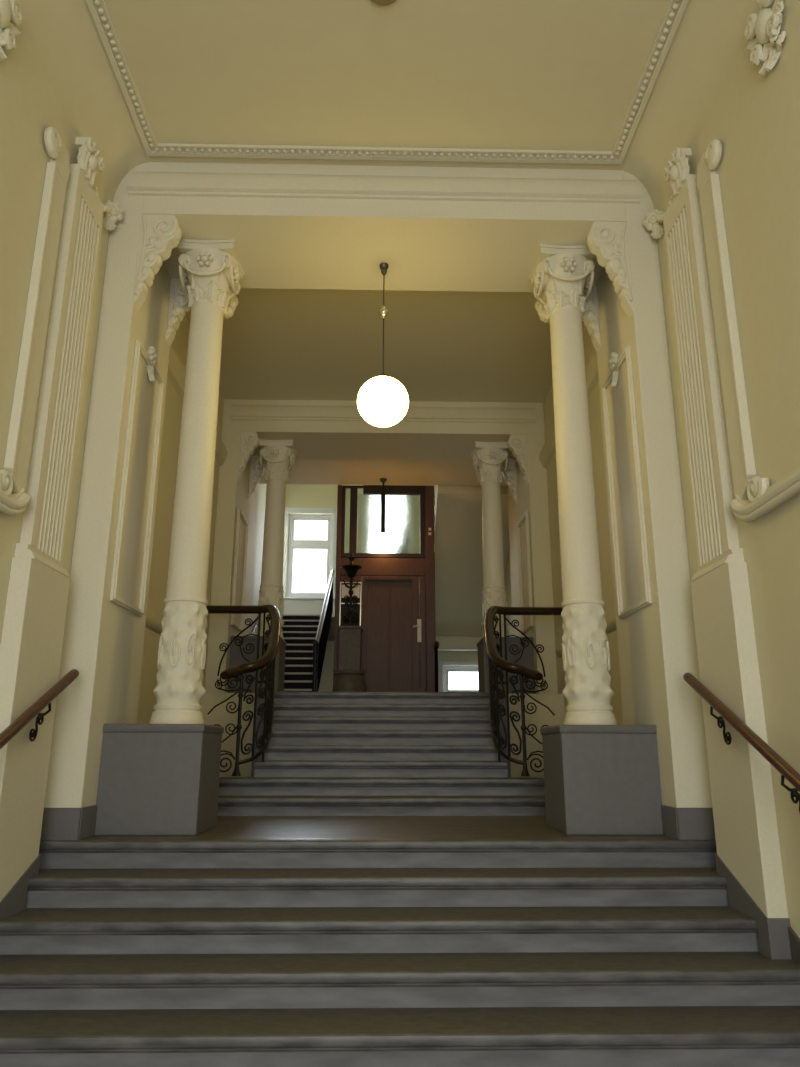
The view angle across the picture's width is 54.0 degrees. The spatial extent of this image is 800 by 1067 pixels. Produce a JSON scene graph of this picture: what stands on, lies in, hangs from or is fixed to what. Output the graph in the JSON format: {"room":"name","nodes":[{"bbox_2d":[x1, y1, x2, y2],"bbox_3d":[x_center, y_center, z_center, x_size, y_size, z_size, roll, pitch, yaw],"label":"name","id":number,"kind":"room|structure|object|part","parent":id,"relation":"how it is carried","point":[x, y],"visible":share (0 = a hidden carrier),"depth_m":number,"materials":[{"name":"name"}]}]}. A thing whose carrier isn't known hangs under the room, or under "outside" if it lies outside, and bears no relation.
{"room":"historic interior","nodes":[
{"label":"historic interior","id":0,"kind":"room"},
{"bbox_2d":[44,162,170,807],"bbox_3d":[-2.107,-0.427,5.978,0.235,5.070,1.000,0,-15,-1],"label":"wall pier","id":1,"kind":"object","parent":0,"point":[103,640],"visible":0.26,"depth_m":5.57,"materials":[{"name":"paint"}]},
{"bbox_2d":[110,340,163,616],"bbox_3d":[-1.972,-0.407,5.955,0.035,1.980,0.700,0,-15,-1],"label":"trim","id":2,"kind":"structure","parent":1,"relation":"attached to","point":[139,348],"depth_m":5.84,"materials":[{"name":"paint"}]},
{"bbox_2d":[147,346,157,381],"bbox_3d":[-1.966,-1.344,6.229,0.064,0.302,0.150,0,-15,-1],"label":"rosette","id":3,"kind":"object","parent":1,"relation":"attached to","point":[152,352],"visible":0.92,"depth_m":6.20,"materials":[{"name":"paint"}]},
{"bbox_2d":[133,214,181,311],"bbox_3d":[-1.833,-2.051,5.972,0.305,0.798,0.162,0,-15,-1],"label":"bracket","id":4,"kind":"object","parent":1,"relation":"attached to","point":[159,233],"visible":1,"depth_m":5.95,"materials":[{"name":"paint"}]},
{"bbox_2d":[166,279,189,346],"bbox_3d":[-1.886,-1.910,6.824,0.238,0.622,0.162,0,-15,-1],"label":"bracket","id":5,"kind":"object","parent":1,"relation":"attached to","point":[179,300],"visible":0.79,"depth_m":6.78,"materials":[{"name":"paint"}]},
{"bbox_2d":[0,21,258,723],"bbox_3d":[-2.355,-0.140,4.960,0.300,6.620,15.600,0,-15,-1],"label":"wall","id":6,"kind":"structure","parent":0,"point":[29,105],"depth_m":4.75,"materials":[{"name":"beige paint"}]},
{"bbox_2d":[0,0,21,61],"bbox_3d":[-2.140,-2.755,4.186,0.100,0.485,0.378,2,-15,-5],"label":"cartouche","id":7,"kind":"object","parent":6,"relation":"attached to","point":[10,11],"visible":1,"depth_m":4.23,"materials":[{"name":"paint"}]},
{"bbox_2d":[0,126,69,515],"bbox_3d":[-2.131,-1.530,3.823,0.088,2.516,2.075,0,-15,-1],"label":"panel frame","id":8,"kind":"object","parent":6,"relation":"attached to","point":[13,478],"visible":1,"depth_m":4.63,"materials":[{"name":"paint"}]},
{"bbox_2d":[0,669,78,748],"bbox_3d":[-2.088,1.136,3.842,0.205,1.120,1.970,0,-15,-1],"label":"wall handrail","id":9,"kind":"object","parent":6,"relation":"attached to","point":[15,727],"visible":1,"depth_m":4.38,"materials":[{"name":"brown wood"}]},
{"bbox_2d":[0,137,123,919],"bbox_3d":[-2.143,-0.188,4.937,0.154,5.020,0.804,1,-15,-3],"label":"fluted pilaster","id":10,"kind":"object","parent":6,"relation":"attached to","point":[31,644],"visible":1,"depth_m":4.71,"materials":[{"name":"paint"}]},
{"bbox_3d":[-2.147,1.998,4.232,0.118,0.432,0.593,0,-15,-1],"label":"skirting","id":11,"kind":"part","parent":10,"relation":"part of","materials":[{"name":"grey paint"}]},
{"bbox_2d":[41,805,96,840],"bbox_3d":[-2.095,1.826,4.966,0.249,0.190,0.263,0,-15,-1],"label":"baseboard","id":12,"kind":"structure","parent":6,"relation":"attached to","point":[58,824],"depth_m":4.85,"materials":[{"name":"grey paint"}]},
{"bbox_2d":[18,0,151,201],"bbox_3d":[-1.983,-3.780,2.127,0.270,0.430,8.200,0,-15,-1],"label":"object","id":13,"kind":"structure","parent":6,"relation":"attached to","point":[63,36],"depth_m":5.20,"materials":[{"name":"beige paint"}]},
{"bbox_2d":[145,344,226,653],"bbox_3d":[-2.228,-0.223,8.149,0.090,2.660,3.300,0,-15,-1],"label":"trim","id":14,"kind":"structure","parent":6,"relation":"attached to","point":[176,371],"depth_m":7.74,"materials":[{"name":"beige paint"}]},
{"bbox_2d":[149,239,244,723],"bbox_3d":[-1.571,-0.442,6.192,0.516,3.804,0.814,0,-15,-1],"label":"column","id":15,"kind":"structure","parent":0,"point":[213,270],"depth_m":5.90,"materials":[{"name":"paint"}]},
{"bbox_2d":[205,399,250,692],"bbox_3d":[-2.203,0.148,10.277,0.235,3.913,1.000,0,-15,-1],"label":"wall pier","id":16,"kind":"object","parent":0,"point":[232,495],"visible":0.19,"depth_m":9.84,"materials":[{"name":"beige paint"}]},
{"bbox_2d":[231,508,248,631],"bbox_3d":[-2.068,0.491,10.166,0.035,1.493,0.700,0,-15,-1],"label":"trim","id":17,"kind":"structure","parent":16,"relation":"attached to","point":[239,513],"depth_m":10.02,"materials":[{"name":"paint"}]},
{"bbox_2d":[237,432,259,482],"bbox_3d":[-1.953,-0.977,10.134,0.259,0.678,0.162,0,-15,-1],"label":"bracket","id":18,"kind":"object","parent":16,"relation":"attached to","point":[248,441],"visible":1,"depth_m":10.11,"materials":[{"name":"paint"}]},
{"bbox_2d":[248,456,265,502],"bbox_3d":[-1.972,-0.750,10.963,0.259,0.678,0.162,0,-15,-1],"label":"bracket","id":19,"kind":"object","parent":16,"relation":"attached to","point":[256,471],"visible":0.77,"depth_m":10.93,"materials":[{"name":"paint"}]},
{"bbox_2d":[252,484,266,635],"bbox_3d":[-2.797,1.611,15.204,0.280,9.200,5.100,0,-15,-1],"label":"wall","id":20,"kind":"structure","parent":0,"point":[262,487],"depth_m":14.70,"materials":[{"name":"beige paint"}]},
{"bbox_2d":[251,620,257,635],"bbox_3d":[-2.594,1.486,14.553,0.100,1.789,3.177,0,-15,-1],"label":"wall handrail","id":21,"kind":"object","parent":20,"relation":"attached to","point":[255,625],"visible":0.05,"depth_m":13.73,"materials":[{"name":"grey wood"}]},
{"bbox_2d":[185,288,552,402],"bbox_3d":[-0.170,-2.282,8.759,4.200,0.220,3.300,0,-15,-1],"label":"ceiling","id":22,"kind":"structure","parent":0,"point":[278,344],"depth_m":8.90,"materials":[{"name":"beige paint"}]},
{"bbox_2d":[327,617,419,640],"bbox_3d":[-0.378,2.078,16.994,4.620,0.360,1.110,0,-15,-1],"label":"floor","id":23,"kind":"structure","parent":0,"point":[331,632],"depth_m":16.46,"materials":[{"name":"stone"}]},
{"bbox_2d":[89,816,666,837],"bbox_3d":[-0.165,2.592,6.830,4.200,0.300,3.852,0,-15,-1],"label":"floor","id":24,"kind":"structure","parent":0,"point":[227,826],"depth_m":5.58,"materials":[{"name":"stone"}]},
{"bbox_2d":[94,724,223,835],"bbox_3d":[-1.665,1.706,5.499,0.690,0.705,0.680,0,-15,-1],"label":"plinth","id":25,"kind":"object","parent":24,"relation":"on","point":[154,779],"visible":0.99,"depth_m":5.20,"materials":[{"name":"grey paint"}]},
{"bbox_2d":[217,692,545,815],"bbox_3d":[-0.182,2.104,7.805,2.940,1.157,2.209,0,-15,-1],"label":"staircase","id":26,"kind":"structure","parent":24,"relation":"on","point":[327,753],"depth_m":7.26,"materials":[{"name":"grey stone"}]},
{"bbox_2d":[206,604,280,775],"bbox_3d":[-1.602,1.488,8.021,0.832,1.837,2.199,5,-16,-17],"label":"balustrade","id":27,"kind":"object","parent":26,"relation":"on","point":[267,660],"visible":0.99,"depth_m":7.34,"materials":[{"name":"black metal"}]},
{"bbox_3d":[-1.449,1.704,7.070,0.077,0.920,0.077,7,-17,-23],"label":"newel post","id":28,"kind":"part","parent":27,"relation":"part of","materials":[{"name":"black metal"}]},
{"bbox_3d":[-1.571,1.098,8.155,0.811,1.014,2.204,6,-16,-19],"label":"rail","id":29,"kind":"part","parent":27,"relation":"part of","materials":[{"name":"brown wood"}]},
{"bbox_3d":[-1.410,1.865,7.943,0.270,0.883,1.786,2,-15,-6],"label":"rail","id":30,"kind":"part","parent":27,"relation":"part of","materials":[{"name":"black metal"}]},
{"bbox_2d":[484,606,562,775],"bbox_3d":[1.236,1.509,8.081,0.832,1.837,2.199,-4,-16,14],"label":"balustrade","id":31,"kind":"object","parent":26,"relation":"on","point":[496,661],"visible":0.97,"depth_m":7.40,"materials":[{"name":"black metal"}]},
{"bbox_3d":[1.042,1.883,7.995,0.270,0.883,1.786,-1,-15,3],"label":"rail","id":32,"kind":"part","parent":31,"relation":"part of","materials":[{"name":"black metal"}]},
{"bbox_3d":[1.206,1.118,8.214,0.811,1.014,2.204,-5,-16,17],"label":"rail","id":33,"kind":"part","parent":31,"relation":"part of","materials":[{"name":"brown wood"}]},
{"bbox_3d":[1.121,1.722,7.125,0.077,0.920,0.077,7,-17,-23],"label":"newel post","id":34,"kind":"part","parent":31,"relation":"part of","materials":[{"name":"black metal"}]},
{"bbox_2d":[0,837,799,1066],"bbox_3d":[-0.097,2.193,3.811,4.190,1.120,2.186,0,-15,-1],"label":"staircase","id":35,"kind":"structure","parent":24,"relation":"attached to","point":[258,951],"depth_m":4.02,"materials":[{"name":"stone"}]},
{"bbox_2d":[540,725,662,834],"bbox_3d":[1.419,1.728,5.565,0.690,0.705,0.680,0,-15,-1],"label":"plinth","id":36,"kind":"object","parent":24,"relation":"on","point":[599,779],"visible":0.88,"depth_m":5.26,"materials":[{"name":"grey paint"}]},
{"bbox_2d":[529,244,616,724],"bbox_3d":[1.363,-0.420,6.255,0.516,3.804,0.814,0,-15,-1],"label":"column","id":37,"kind":"structure","parent":36,"relation":"on","point":[560,274],"depth_m":5.95,"materials":[{"name":"paint"}]},
{"bbox_2d":[142,162,625,291],"bbox_3d":[-0.122,-2.583,6.613,3.730,0.570,1.000,0,-15,-1],"label":"ceiling beam","id":38,"kind":"structure","parent":37,"relation":"on","point":[281,243],"depth_m":6.21,"materials":[{"name":"paint"}]},
{"bbox_2d":[357,263,408,426],"bbox_3d":[-0.136,-1.571,6.461,0.416,1.463,0.416,0,-15,-1],"label":"globe lamp","id":39,"kind":"object","parent":38,"relation":"hanging from","point":[382,401],"visible":1,"depth_m":6.18,"materials":[{"name":"white glass"}]},
{"bbox_3d":[-0.137,-1.061,6.321,0.416,0.406,0.416,0,-15,-1],"label":"globe","id":40,"kind":"part","parent":39,"relation":"part of"},
{"bbox_3d":[-0.136,-1.726,6.503,0.010,0.960,0.010,-6,-16,20],"label":"rod","id":41,"kind":"part","parent":39,"relation":"part of","materials":[{"name":"grey metal"}]},
{"bbox_2d":[285,484,477,691],"bbox_3d":[-0.394,2.287,17.667,5.200,9.200,0.300,0,-15,-1],"label":"wall","id":42,"kind":"structure","parent":0,"point":[296,495],"depth_m":18.27,"materials":[{"name":"beige paint"}]},
{"bbox_2d":[283,507,336,616],"bbox_3d":[-2.056,0.730,17.940,1.295,2.736,0.260,0,-15,-1],"label":"window","id":43,"kind":"structure","parent":42,"relation":"in","point":[310,559],"depth_m":18.05,"materials":[{"name":"white glass"}]},
{"bbox_3d":[-2.056,1.468,17.702,1.295,0.045,0.190,0,-15,-1],"label":"sill","id":44,"kind":"part","parent":43,"relation":"part of","materials":[{"name":"white paint"}]},
{"bbox_3d":[-2.070,0.525,18.094,1.040,1.980,0.070,0,-15,-1],"label":"frame","id":45,"kind":"part","parent":43,"relation":"part of","materials":[{"name":"white paint"}]},
{"bbox_3d":[-2.070,0.526,18.097,0.890,1.830,0.007,0,-15,-1],"label":"pane","id":46,"kind":"part","parent":43,"relation":"part of","materials":[{"name":"glass"}]},
{"bbox_2d":[439,661,478,691],"bbox_3d":[1.389,3.759,17.193,1.065,1.905,0.260,0,-15,-1],"label":"window","id":47,"kind":"structure","parent":42,"relation":"in","point":[451,678],"depth_m":17.41,"materials":[{"name":"white glass"}]},
{"bbox_3d":[1.424,3.807,17.283,0.810,1.620,0.007,0,-15,-1],"label":"pane","id":48,"kind":"part","parent":47,"relation":"part of","materials":[{"name":"glass"}]},
{"bbox_2d":[200,693,564,777],"bbox_3d":[-0.210,2.437,9.024,4.200,1.157,0.300,0,-15,-1],"label":"wall","id":49,"kind":"structure","parent":0,"point":[219,715],"depth_m":8.94,"materials":[{"name":"beige paint"}]},
{"bbox_2d":[258,459,507,485],"bbox_3d":[-0.254,-1.256,12.313,4.600,0.325,2.100,0,-15,-1],"label":"ceiling","id":50,"kind":"structure","parent":0,"point":[305,471],"depth_m":12.73,"materials":[{"name":"beige paint"}]},
{"bbox_2d":[378,478,387,543],"bbox_3d":[-0.276,-0.371,12.849,0.170,1.100,0.168,0,-15,-1],"label":"pendant lamp","id":51,"kind":"object","parent":50,"relation":"hanging from","point":[382,538],"visible":1,"depth_m":12.79,"materials":[{"name":"grey metal"}]},
{"bbox_3d":[-0.276,-0.420,12.862,0.072,0.880,0.072,0,-15,-1],"label":"rod","id":52,"kind":"part","parent":51,"relation":"part of","materials":[{"name":"black metal"}]},
{"bbox_3d":[-0.277,0.080,12.726,0.170,0.165,0.168,0,-15,-1],"label":"bulb glass","id":53,"kind":"part","parent":51,"relation":"part of","materials":[{"name":"white glass"}]},
{"bbox_2d":[105,0,668,169],"bbox_3d":[-0.018,-4.069,2.252,4.200,0.200,8.200,0,-15,-1],"label":"ceiling","id":54,"kind":"structure","parent":0,"point":[463,74],"depth_m":5.31,"materials":[{"name":"beige paint"}]},
{"bbox_2d":[371,0,395,5],"bbox_3d":[-0.102,-3.264,4.726,0.220,0.050,0.220,0,-15,-1],"label":"ceiling plate","id":55,"kind":"object","parent":54,"relation":"attached to","point":[378,2],"visible":1,"depth_m":4.78,"materials":[{"name":"beige paint"}]},
{"bbox_2d":[86,0,688,163],"bbox_3d":[-0.022,-3.916,2.368,3.670,0.034,7.705,0,-15,-1],"label":"trim","id":56,"kind":"structure","parent":54,"relation":"attached to","point":[675,9],"depth_m":5.97,"materials":[{"name":"paint"}]},
{"bbox_2d":[434,485,509,635],"bbox_3d":[1.293,0.519,14.949,1.390,2.416,3.730,0,-15,-1],"label":"wall","id":57,"kind":"structure","parent":0,"point":[457,509],"depth_m":14.55,"materials":[{"name":"beige paint"}]},
{"bbox_2d":[436,636,481,649],"bbox_3d":[1.254,2.295,16.397,1.380,0.280,0.120,0,-15,-1],"label":"ceiling beam","id":58,"kind":"structure","parent":57,"relation":"attached to","point":[445,642],"depth_m":16.34,"materials":[{"name":"paint"}]},
{"bbox_2d":[504,547,512,636],"bbox_3d":[2.122,1.647,15.309,0.280,9.200,5.100,0,-15,-1],"label":"wall","id":59,"kind":"structure","parent":0,"point":[507,574],"depth_m":14.47,"materials":[{"name":"beige paint"}]},
{"bbox_2d":[516,403,557,693],"bbox_3d":[1.761,0.177,10.362,0.235,3.913,1.000,0,-15,-1],"label":"wall pier","id":60,"kind":"object","parent":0,"point":[532,497],"visible":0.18,"depth_m":9.93,"materials":[{"name":"beige paint"}]},
{"bbox_2d":[501,458,517,504],"bbox_3d":[1.514,-0.725,11.038,0.259,0.678,0.162,0,-15,-1],"label":"bracket","id":61,"kind":"object","parent":60,"relation":"attached to","point":[510,474],"visible":0.7,"depth_m":11.00,"materials":[{"name":"paint"}]},
{"bbox_2d":[507,434,528,484],"bbox_3d":[1.533,-0.951,10.208,0.259,0.678,0.162,0,-15,-1],"label":"bracket","id":62,"kind":"object","parent":60,"relation":"attached to","point":[517,444],"visible":1,"depth_m":10.19,"materials":[{"name":"paint"}]},
{"bbox_2d":[517,511,532,632],"bbox_3d":[1.626,0.518,10.245,0.035,1.493,0.700,0,-15,-1],"label":"trim","id":63,"kind":"structure","parent":60,"relation":"attached to","point":[525,516],"depth_m":10.11,"materials":[{"name":"paint"}]},
{"bbox_2d":[507,0,799,937],"bbox_3d":[2.143,-0.107,5.056,0.300,6.620,15.600,0,-15,-1],"label":"wall","id":64,"kind":"structure","parent":0,"point":[755,118],"depth_m":4.34,"materials":[{"name":"beige paint"}]},
{"bbox_2d":[231,405,535,422],"bbox_3d":[-0.207,-1.570,10.246,3.970,0.210,0.055,0,-15,-1],"label":"trim","id":65,"kind":"structure","parent":64,"relation":"attached to","point":[238,412],"depth_m":10.23,"materials":[{"name":"beige paint"}]},
{"bbox_2d":[127,171,640,203],"bbox_3d":[-0.110,-2.702,6.099,3.970,0.210,0.055,0,-15,-1],"label":"trim","id":66,"kind":"structure","parent":64,"relation":"attached to","point":[138,183],"depth_m":6.08,"materials":[{"name":"paint"}]},
{"bbox_2d":[539,349,616,657],"bbox_3d":[1.881,-0.193,8.236,0.090,2.660,3.300,0,-15,-1],"label":"trim","id":67,"kind":"structure","parent":64,"relation":"attached to","point":[548,451],"depth_m":7.89,"materials":[{"name":"beige paint"}]},
{"bbox_2d":[617,0,759,209],"bbox_3d":[1.946,-3.751,2.211,0.270,0.430,8.200,0,-15,-1],"label":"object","id":68,"kind":"structure","parent":64,"relation":"attached to","point":[708,40],"depth_m":5.23,"materials":[{"name":"beige paint"}]},
{"bbox_2d":[643,147,790,959],"bbox_3d":[1.932,-0.157,5.026,0.153,5.020,0.808,0,-15,0],"label":"fluted pilaster","id":69,"kind":"object","parent":64,"relation":"attached to","point":[748,854],"visible":1,"depth_m":4.69,"materials":[{"name":"paint"}]},
{"bbox_3d":[1.935,2.028,4.320,0.118,0.432,0.593,0,-15,-1],"label":"skirting","id":70,"kind":"part","parent":69,"relation":"part of","materials":[{"name":"grey paint"}]},
{"bbox_2d":[661,805,799,963],"bbox_3d":[1.875,2.070,4.014,0.249,1.150,2.149,0,-15,-1],"label":"baseboard","id":71,"kind":"structure","parent":64,"relation":"attached to","point":[678,823],"depth_m":4.93,"materials":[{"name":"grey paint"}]},
{"bbox_2d":[683,673,799,812],"bbox_3d":[1.907,1.165,3.881,0.205,1.120,1.970,0,-15,-1],"label":"wall handrail","id":72,"kind":"object","parent":64,"relation":"attached to","point":[787,771],"visible":1,"depth_m":4.11,"materials":[{"name":"brown wood"}]},
{"bbox_2d":[697,138,799,520],"bbox_3d":[1.988,-1.499,3.911,0.088,2.516,2.075,0,-15,-1],"label":"panel frame","id":73,"kind":"object","parent":64,"relation":"attached to","point":[762,499],"visible":1,"depth_m":4.68,"materials":[{"name":"paint"}]},
{"bbox_2d":[745,0,785,76],"bbox_3d":[1.999,-2.724,4.275,0.100,0.485,0.378,2,-15,-5],"label":"cartouche","id":74,"kind":"object","parent":64,"relation":"attached to","point":[763,28],"visible":1,"depth_m":4.25,"materials":[{"name":"paint"}]},
{"bbox_2d":[596,171,711,807],"bbox_3d":[1.857,-0.398,6.062,0.235,5.070,1.000,0,-15,-1],"label":"wall pier","id":75,"kind":"object","parent":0,"point":[657,645],"visible":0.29,"depth_m":5.65,"materials":[{"name":"paint"}]},
{"bbox_2d":[581,285,600,351],"bbox_3d":[1.621,-1.884,6.898,0.238,0.622,0.162,0,-15,-1],"label":"bracket","id":76,"kind":"object","parent":75,"relation":"attached to","point":[590,316],"visible":0.64,"depth_m":6.86,"materials":[{"name":"paint"}]},
{"bbox_2d":[587,221,632,317],"bbox_3d":[1.607,-2.026,6.045,0.305,0.798,0.162,0,-15,-1],"label":"bracket","id":77,"kind":"object","parent":75,"relation":"attached to","point":[607,240],"visible":1,"depth_m":6.03,"materials":[{"name":"paint"}]},
{"bbox_2d":[609,352,618,386],"bbox_3d":[1.719,-1.315,6.312,0.064,0.302,0.150,0,-15,-1],"label":"rosette","id":78,"kind":"object","parent":75,"relation":"attached to","point":[613,358],"visible":0.9,"depth_m":6.27,"materials":[{"name":"paint"}]},
{"bbox_2d":[602,346,651,618],"bbox_3d":[1.722,-0.380,6.034,0.035,1.980,0.700,0,-15,-1],"label":"trim","id":79,"kind":"structure","parent":75,"relation":"attached to","point":[626,354],"depth_m":5.92,"materials":[{"name":"paint"}]},
{"bbox_3d":[-0.356,2.486,10.926,4.410,0.250,4.000,0,-15,-1],"label":"floor","id":80,"kind":"structure","parent":0,"visible":0},
{"bbox_2d":[227,636,286,692],"bbox_3d":[-1.813,1.686,9.845,0.680,0.720,0.620,0,-15,-1],"label":"plinth","id":81,"kind":"object","parent":80,"relation":"on","point":[235,658],"visible":0.41,"depth_m":9.60,"materials":[{"name":"grey paint"}]},
{"bbox_2d":[256,440,296,639],"bbox_3d":[-1.658,0.117,10.462,0.500,2.632,0.805,0,-15,-1],"label":"column","id":82,"kind":"structure","parent":80,"relation":"on","point":[278,456],"depth_m":10.27,"materials":[{"name":"paint"}]},
{"bbox_2d":[240,400,526,460],"bbox_3d":[-0.219,-1.450,10.760,3.730,0.570,1.000,0,-15,-1],"label":"ceiling beam","id":83,"kind":"structure","parent":82,"relation":"on","point":[315,440],"depth_m":10.32,"materials":[{"name":"beige paint"}]},
{"bbox_2d":[281,614,329,691],"bbox_3d":[-2.029,2.290,14.388,1.210,2.148,3.730,0,-15,-1],"label":"staircase","id":84,"kind":"structure","parent":80,"relation":"on","point":[299,631],"depth_m":14.58,"materials":[{"name":"black stone"}]},
{"bbox_2d":[312,570,334,691],"bbox_3d":[-1.381,1.735,14.420,0.120,3.037,3.827,0,-15,-1],"label":"banister","id":85,"kind":"object","parent":80,"relation":"on","point":[320,643],"visible":0.77,"depth_m":13.69,"materials":[{"name":"black"}]},
{"bbox_3d":[-1.340,2.200,12.370,0.120,1.060,0.117,0,-15,-1],"label":"newel post","id":86,"kind":"part","parent":85,"relation":"part of","materials":[{"name":"black metal"}]},
{"bbox_3d":[-1.381,1.305,14.568,0.080,2.130,3.768,0,-15,-1],"label":"rail","id":87,"kind":"part","parent":85,"relation":"part of","materials":[{"name":"brown wood"}]},
{"bbox_3d":[-1.382,1.766,14.469,0.030,2.964,3.680,0,-15,-1],"label":"panel","id":88,"kind":"part","parent":85,"relation":"part of","materials":[{"name":"black"}]},
{"bbox_2d":[332,626,365,691],"bbox_3d":[-0.772,2.034,12.025,0.510,1.200,0.510,0,-15,-1],"label":"stone pedestal","id":89,"kind":"object","parent":80,"relation":"on","point":[349,675],"visible":0.79,"depth_m":11.88,"materials":[{"name":"grey stone"}]},
{"bbox_2d":[341,552,361,625],"bbox_3d":[-0.770,0.876,12.341,0.330,1.200,0.330,0,-15,-1],"label":"lamp stand","id":90,"kind":"object","parent":89,"relation":"on","point":[351,569],"visible":0.99,"depth_m":12.30,"materials":[{"name":"black metal"}]},
{"bbox_3d":[-0.832,1.294,12.160,0.022,0.144,0.167,-14,-21,42],"label":"scroll arm","id":91,"kind":"part","parent":90,"relation":"part of","materials":[{"name":"black metal"}]},
{"bbox_3d":[-0.770,1.069,12.288,0.126,0.800,0.132,0,-15,-1],"label":"stem","id":92,"kind":"part","parent":90,"relation":"part of","materials":[{"name":"black metal"}]},
{"bbox_3d":[-0.769,0.614,12.413,0.330,0.185,0.330,0,-15,-1],"label":"lamp shade","id":93,"kind":"part","parent":90,"relation":"part of","materials":[{"name":"black metal"}]},
{"bbox_3d":[-0.706,1.295,12.163,0.167,0.144,0.022,-14,-21,42],"label":"scroll arm","id":94,"kind":"part","parent":90,"relation":"part of","materials":[{"name":"black metal"}]},
{"bbox_2d":[333,485,435,691],"bbox_3d":[-0.233,0.962,12.810,1.645,3.683,0.155,0,-15,-1],"label":"door","id":95,"kind":"structure","parent":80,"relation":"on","point":[396,576],"depth_m":12.87,"materials":[{"name":"red wood"}]},
{"bbox_3d":[-0.879,-0.220,13.150,0.080,1.145,0.008,0,-15,-1],"label":"glass pane","id":96,"kind":"part","parent":95,"relation":"part of","materials":[{"name":"glass"}]},
{"bbox_2d":[339,582,360,625],"bbox_3d":[-0.804,1.573,12.608,0.346,1.610,0.043,0,-15,-1],"label":"glass panel","id":97,"kind":"object","parent":95,"relation":"attached to","point":[344,590],"visible":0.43,"depth_m":12.72,"materials":[{"name":"clear glass"}]},
{"bbox_3d":[-0.279,-0.199,13.157,1.400,1.260,0.090,0,-15,-1],"label":"sash","id":98,"kind":"part","parent":95,"relation":"part of","materials":[{"name":"brown wood"}]},
{"bbox_3d":[-0.192,0.760,12.853,0.755,0.040,0.040,0,-15,-1],"label":"drip moulding","id":99,"kind":"part","parent":95,"relation":"part of","materials":[{"name":"brown wood"}]},
{"bbox_3d":[-0.192,-0.162,13.150,1.055,1.035,0.008,0,-15,-1],"label":"glass pane","id":100,"kind":"part","parent":95,"relation":"part of","materials":[{"name":"glass"}]},
{"bbox_3d":[-0.154,1.714,12.630,0.935,2.098,0.048,0,-15,-1],"label":"door","id":101,"kind":"part","parent":95,"relation":"part of","materials":[{"name":"red wood"}]},
{"bbox_3d":[0.277,1.557,12.618,0.136,0.370,0.077,0,-15,-1],"label":"door handle","id":102,"kind":"part","parent":95,"relation":"part of","materials":[{"name":"beige"}]},
{"bbox_2d":[434,641,438,691],"bbox_3d":[0.573,2.184,12.255,0.064,0.995,0.420,0,-15,-1],"label":"banister","id":103,"kind":"object","parent":80,"relation":"on","point":[436,644],"visible":0.73,"depth_m":12.20,"materials":[{"name":"black metal"}]},
{"bbox_3d":[0.573,1.764,12.370,0.064,0.125,0.420,0,-15,-1],"label":"rail","id":104,"kind":"part","parent":103,"relation":"part of","materials":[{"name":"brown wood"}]},
{"bbox_3d":[0.572,2.238,12.291,0.030,0.910,0.300,0,-15,-1],"label":"panel","id":105,"kind":"part","parent":103,"relation":"part of","materials":[{"name":"black metal"}]},
{"bbox_2d":[477,637,535,693],"bbox_3d":[1.351,1.709,9.913,0.680,0.720,0.620,0,-15,-1],"label":"plinth","id":106,"kind":"object","parent":80,"relation":"on","point":[527,659],"visible":0.47,"depth_m":9.66,"materials":[{"name":"grey paint"}]},
{"bbox_2d":[471,442,508,637],"bbox_3d":[1.225,0.138,10.523,0.500,2.632,0.805,0,-15,-1],"label":"column","id":107,"kind":"structure","parent":106,"relation":"on","point":[488,458],"depth_m":10.33,"materials":[{"name":"paint"}]}
]}

